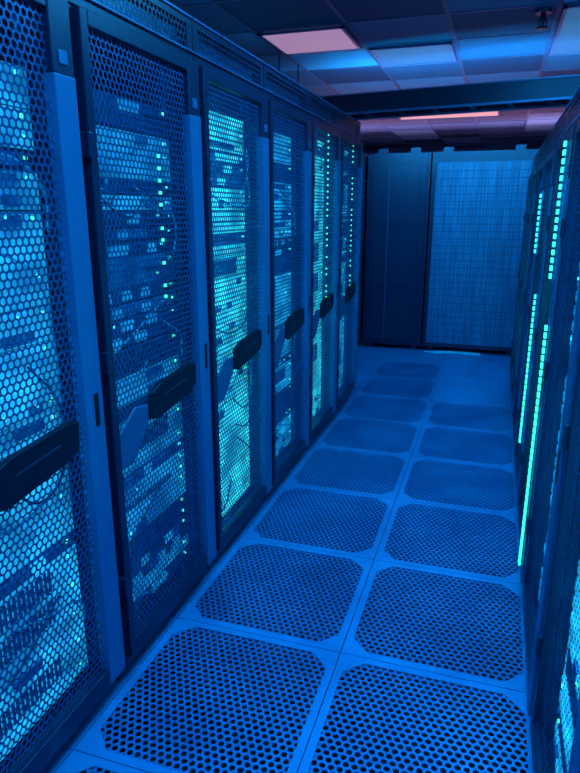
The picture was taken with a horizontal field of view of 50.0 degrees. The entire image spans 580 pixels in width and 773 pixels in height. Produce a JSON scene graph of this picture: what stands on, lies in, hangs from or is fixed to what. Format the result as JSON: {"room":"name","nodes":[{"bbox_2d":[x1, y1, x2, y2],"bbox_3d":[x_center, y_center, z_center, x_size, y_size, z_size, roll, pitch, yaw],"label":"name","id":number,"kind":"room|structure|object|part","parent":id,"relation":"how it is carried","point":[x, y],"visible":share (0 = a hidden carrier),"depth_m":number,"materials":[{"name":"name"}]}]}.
{"room":"server room","nodes":[
{"label":"server room","id":0,"kind":"room"},
{"bbox_2d":[44,341,532,772],"bbox_3d":[1.179,-0.014,6.055,6.600,0.450,14.398,5,17,17],"label":"floor","id":1,"kind":"structure","parent":0,"point":[367,616],"depth_m":2.39,"materials":[{"name":"metal"}]},
{"bbox_2d":[0,0,125,772],"bbox_3d":[-1.072,0.006,1.484,1.040,2.000,0.644,5,17,17],"label":"rack","id":2,"kind":"object","parent":1,"relation":"on","point":[62,653],"visible":1,"depth_m":1.48,"materials":[{"name":"blue"}]},
{"bbox_2d":[68,0,216,679],"bbox_3d":[-0.871,-0.162,2.079,1.040,2.000,0.644,5,17,17],"label":"rack","id":3,"kind":"object","parent":1,"relation":"on","point":[136,74],"visible":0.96,"depth_m":1.91,"materials":[{"name":"blue"}]},
{"bbox_3d":[-0.408,-0.097,1.912,0.001,1.728,0.536,5,17,17],"label":"door","id":4,"kind":"part","parent":3,"relation":"part of","materials":[{"name":"blue"}]},
{"bbox_2d":[191,16,271,568],"bbox_3d":[-0.670,-0.330,2.673,1.040,2.000,0.644,5,17,17],"label":"rack","id":5,"kind":"object","parent":1,"relation":"on","point":[233,104],"visible":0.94,"depth_m":2.52,"materials":[{"name":"blue"}]},
{"bbox_3d":[-0.207,-0.265,2.506,0.001,1.728,0.536,5,17,17],"label":"door","id":6,"kind":"part","parent":5,"relation":"part of","materials":[{"name":"blue"}]},
{"bbox_2d":[263,63,311,500],"bbox_3d":[-0.469,-0.499,3.268,1.040,2.000,0.644,5,17,17],"label":"rack","id":7,"kind":"object","parent":1,"relation":"on","point":[289,123],"visible":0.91,"depth_m":3.14,"materials":[{"name":"blue"}]},
{"bbox_3d":[-0.006,-0.434,3.101,0.001,1.728,0.536,5,17,17],"label":"door","id":8,"kind":"part","parent":7,"relation":"part of","materials":[{"name":"blue"}]},
{"bbox_2d":[301,90,341,453],"bbox_3d":[-0.268,-0.667,3.863,1.040,2.000,0.644,5,17,17],"label":"rack","id":9,"kind":"object","parent":1,"relation":"on","point":[326,138],"visible":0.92,"depth_m":3.75,"materials":[{"name":"blue"}]},
{"bbox_3d":[0.195,-0.602,3.696,0.001,1.728,0.536,5,17,17],"label":"door","id":10,"kind":"part","parent":9,"relation":"part of","materials":[{"name":"blue"}]},
{"bbox_2d":[329,109,362,419],"bbox_3d":[-0.068,-0.835,4.458,1.040,2.000,0.644,5,17,17],"label":"rack","id":11,"kind":"object","parent":1,"relation":"on","point":[351,147],"visible":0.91,"depth_m":4.36,"materials":[{"name":"blue"}]},
{"bbox_3d":[0.395,-0.770,4.291,0.001,1.728,0.536,5,17,17],"label":"door","id":12,"kind":"part","parent":11,"relation":"part of","materials":[{"name":"blue"}]},
{"bbox_2d":[358,154,367,341],"bbox_3d":[0.577,-1.527,6.910,0.644,1.995,0.945,5,17,17],"label":"tall cabinet","id":13,"kind":"object","parent":1,"relation":"on","point":[365,156],"visible":0.02,"depth_m":6.44,"materials":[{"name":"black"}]},
{"bbox_2d":[362,148,432,349],"bbox_3d":[1.199,-1.472,6.716,0.614,1.995,0.945,5,17,17],"label":"tall cabinet","id":14,"kind":"object","parent":1,"relation":"on","point":[398,184],"visible":0.96,"depth_m":6.29,"materials":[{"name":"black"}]},
{"bbox_2d":[424,350,480,355],"bbox_3d":[1.643,-0.341,6.327,0.568,0.027,0.087,5,17,17],"label":"floor cables","id":15,"kind":"object","parent":1,"relation":"on","point":[426,351],"visible":1,"depth_m":6.32,"materials":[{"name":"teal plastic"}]},
{"bbox_2d":[422,144,537,355],"bbox_3d":[1.957,-1.406,6.484,0.944,1.995,0.936,5,17,17],"label":"tall cabinet","id":16,"kind":"object","parent":1,"relation":"on","point":[478,200],"visible":0.81,"depth_m":6.06,"materials":[{"name":"blue"}]},
{"bbox_2d":[510,151,538,392],"bbox_3d":[2.228,-0.759,4.557,1.040,1.800,0.644,5,17,17],"label":"rack","id":17,"kind":"object","parent":1,"relation":"on","point":[520,273],"visible":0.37,"depth_m":4.82,"materials":[{"name":"blue"}]},
{"bbox_3d":[2.241,-0.758,4.553,1.012,1.800,0.644,5,17,17],"label":"frame","id":18,"kind":"part","parent":17,"relation":"part of","materials":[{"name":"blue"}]},
{"bbox_2d":[511,141,545,418],"bbox_3d":[2.027,-0.591,3.962,1.040,1.800,0.644,5,17,17],"label":"rack","id":19,"kind":"object","parent":1,"relation":"on","point":[541,150],"visible":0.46,"depth_m":4.22,"materials":[{"name":"blue"}]},
{"bbox_3d":[1.563,-0.622,4.139,0.001,1.526,0.536,5,17,17],"label":"door","id":20,"kind":"part","parent":19,"relation":"part of","materials":[{"name":"black metal"}]},
{"bbox_3d":[2.040,-0.590,3.958,1.012,1.800,0.644,5,17,17],"label":"frame","id":21,"kind":"part","parent":19,"relation":"part of","materials":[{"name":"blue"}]},
{"bbox_2d":[512,127,554,454],"bbox_3d":[1.826,-0.423,3.367,1.040,1.800,0.644,5,17,17],"label":"rack","id":22,"kind":"object","parent":1,"relation":"on","point":[549,140],"visible":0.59,"depth_m":3.64,"materials":[{"name":"blue"}]},
{"bbox_3d":[1.363,-0.454,3.544,0.001,1.526,0.536,5,17,17],"label":"door","id":23,"kind":"part","parent":22,"relation":"part of","materials":[{"name":"black metal"}]},
{"bbox_3d":[1.839,-0.422,3.363,1.012,1.800,0.644,5,17,17],"label":"frame","id":24,"kind":"part","parent":22,"relation":"part of","materials":[{"name":"blue"}]},
{"bbox_2d":[515,106,568,505],"bbox_3d":[1.623,-0.255,2.773,1.045,1.800,0.644,5,17,17],"label":"rack","id":25,"kind":"object","parent":1,"relation":"on","point":[560,126],"visible":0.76,"depth_m":2.89,"materials":[{"name":"blue"}]},
{"bbox_3d":[1.162,-0.285,2.949,0.001,1.526,0.536,5,17,17],"label":"door","id":26,"kind":"part","parent":25,"relation":"part of","materials":[{"name":"black metal"}]},
{"bbox_3d":[1.639,-0.253,2.768,1.012,1.800,0.644,5,17,17],"label":"frame","id":27,"kind":"part","parent":25,"relation":"part of","materials":[{"name":"blue"}]},
{"bbox_2d":[518,86,579,583],"bbox_3d":[1.422,-0.086,2.178,1.045,1.800,0.644,5,17,17],"label":"rack","id":28,"kind":"object","parent":1,"relation":"on","point":[542,332],"visible":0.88,"depth_m":2.25,"materials":[{"name":"blue"}]},
{"bbox_3d":[0.961,-0.117,2.354,0.001,1.526,0.536,5,17,17],"label":"door","id":29,"kind":"part","parent":28,"relation":"part of","materials":[{"name":"black metal"}]},
{"bbox_3d":[1.438,-0.085,2.173,1.012,1.800,0.644,5,17,17],"label":"frame","id":30,"kind":"part","parent":28,"relation":"part of","materials":[{"name":"blue"}]},
{"bbox_2d":[522,118,579,716],"bbox_3d":[1.224,0.082,1.583,1.040,1.800,0.644,5,17,17],"label":"rack","id":31,"kind":"object","parent":1,"relation":"on","point":[560,370],"visible":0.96,"depth_m":1.90,"materials":[{"name":"blue"}]},
{"bbox_3d":[1.237,0.083,1.578,1.012,1.800,0.644,5,17,17],"label":"frame","id":32,"kind":"part","parent":31,"relation":"part of","materials":[{"name":"blue"}]},
{"bbox_2d":[530,348,579,772],"bbox_3d":[1.023,0.251,0.988,1.040,1.800,0.644,5,17,17],"label":"rack","id":33,"kind":"object","parent":1,"relation":"on","point":[555,721],"visible":1,"depth_m":1.44,"materials":[{"name":"blue"}]},
{"bbox_3d":[0.559,0.220,1.165,0.001,1.526,0.536,5,17,17],"label":"door","id":34,"kind":"part","parent":33,"relation":"part of","materials":[{"name":"black metal"}]},
{"bbox_3d":[1.036,0.252,0.984,1.012,1.800,0.644,5,17,17],"label":"frame","id":35,"kind":"part","parent":33,"relation":"part of","materials":[{"name":"blue"}]},
{"bbox_2d":[167,0,579,151],"bbox_3d":[1.087,-2.581,5.033,6.624,0.054,13.824,5,17,17],"label":"ceiling","id":36,"kind":"structure","parent":0,"point":[492,40],"depth_m":4.42,"materials":[{"name":"tile"}]},
{"bbox_2d":[257,26,361,55],"bbox_3d":[0.145,-2.285,4.123,0.560,0.012,0.560,5,17,17],"label":"ceiling light","id":37,"kind":"object","parent":36,"relation":"in","point":[335,38],"depth_m":4.08,"materials":[{"name":"white plastic"}]},
{"bbox_2d":[369,42,456,66],"bbox_3d":[0.901,-2.390,4.494,0.560,0.012,0.560,5,17,17],"label":"ceiling light","id":38,"kind":"object","parent":36,"relation":"in","point":[436,53],"depth_m":4.45,"materials":[{"name":"white plastic"}]},
{"bbox_2d":[278,55,579,119],"bbox_3d":[0.944,-2.112,4.281,5.600,0.426,0.384,8,17,25],"label":"cable tray","id":39,"kind":"object","parent":36,"relation":"hanging from","point":[554,91],"visible":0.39,"depth_m":4.12,"materials":[{"name":"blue metal"}]},
{"bbox_2d":[399,111,499,119],"bbox_3d":[1.829,-3.167,7.239,1.160,0.012,0.560,5,17,17],"label":"ceiling light","id":40,"kind":"object","parent":36,"relation":"in","point":[497,113],"depth_m":7.37,"materials":[{"name":"white plastic"}]},
{"bbox_2d":[534,8,552,30],"bbox_3d":[1.431,-2.074,3.519,0.100,0.097,0.100,5,17,17],"label":"sprinkler","id":41,"kind":"object","parent":36,"relation":"attached to","point":[542,12],"visible":1,"depth_m":3.51,"materials":[{"name":"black metal"}]},
{"bbox_2d":[549,4,579,55],"bbox_3d":[1.950,-2.211,3.863,0.560,0.012,1.160,5,17,17],"label":"ceiling light","id":42,"kind":"object","parent":36,"relation":"in","point":[566,41],"depth_m":3.93,"materials":[{"name":"white plastic"}]},
{"bbox_2d":[363,147,539,154],"bbox_3d":[3.235,-2.963,11.794,6.600,3.000,0.100,5,17,17],"label":"wall","id":43,"kind":"structure","parent":0,"point":[506,148],"depth_m":11.39,"materials":[{"name":"blue paint"}]}
]}

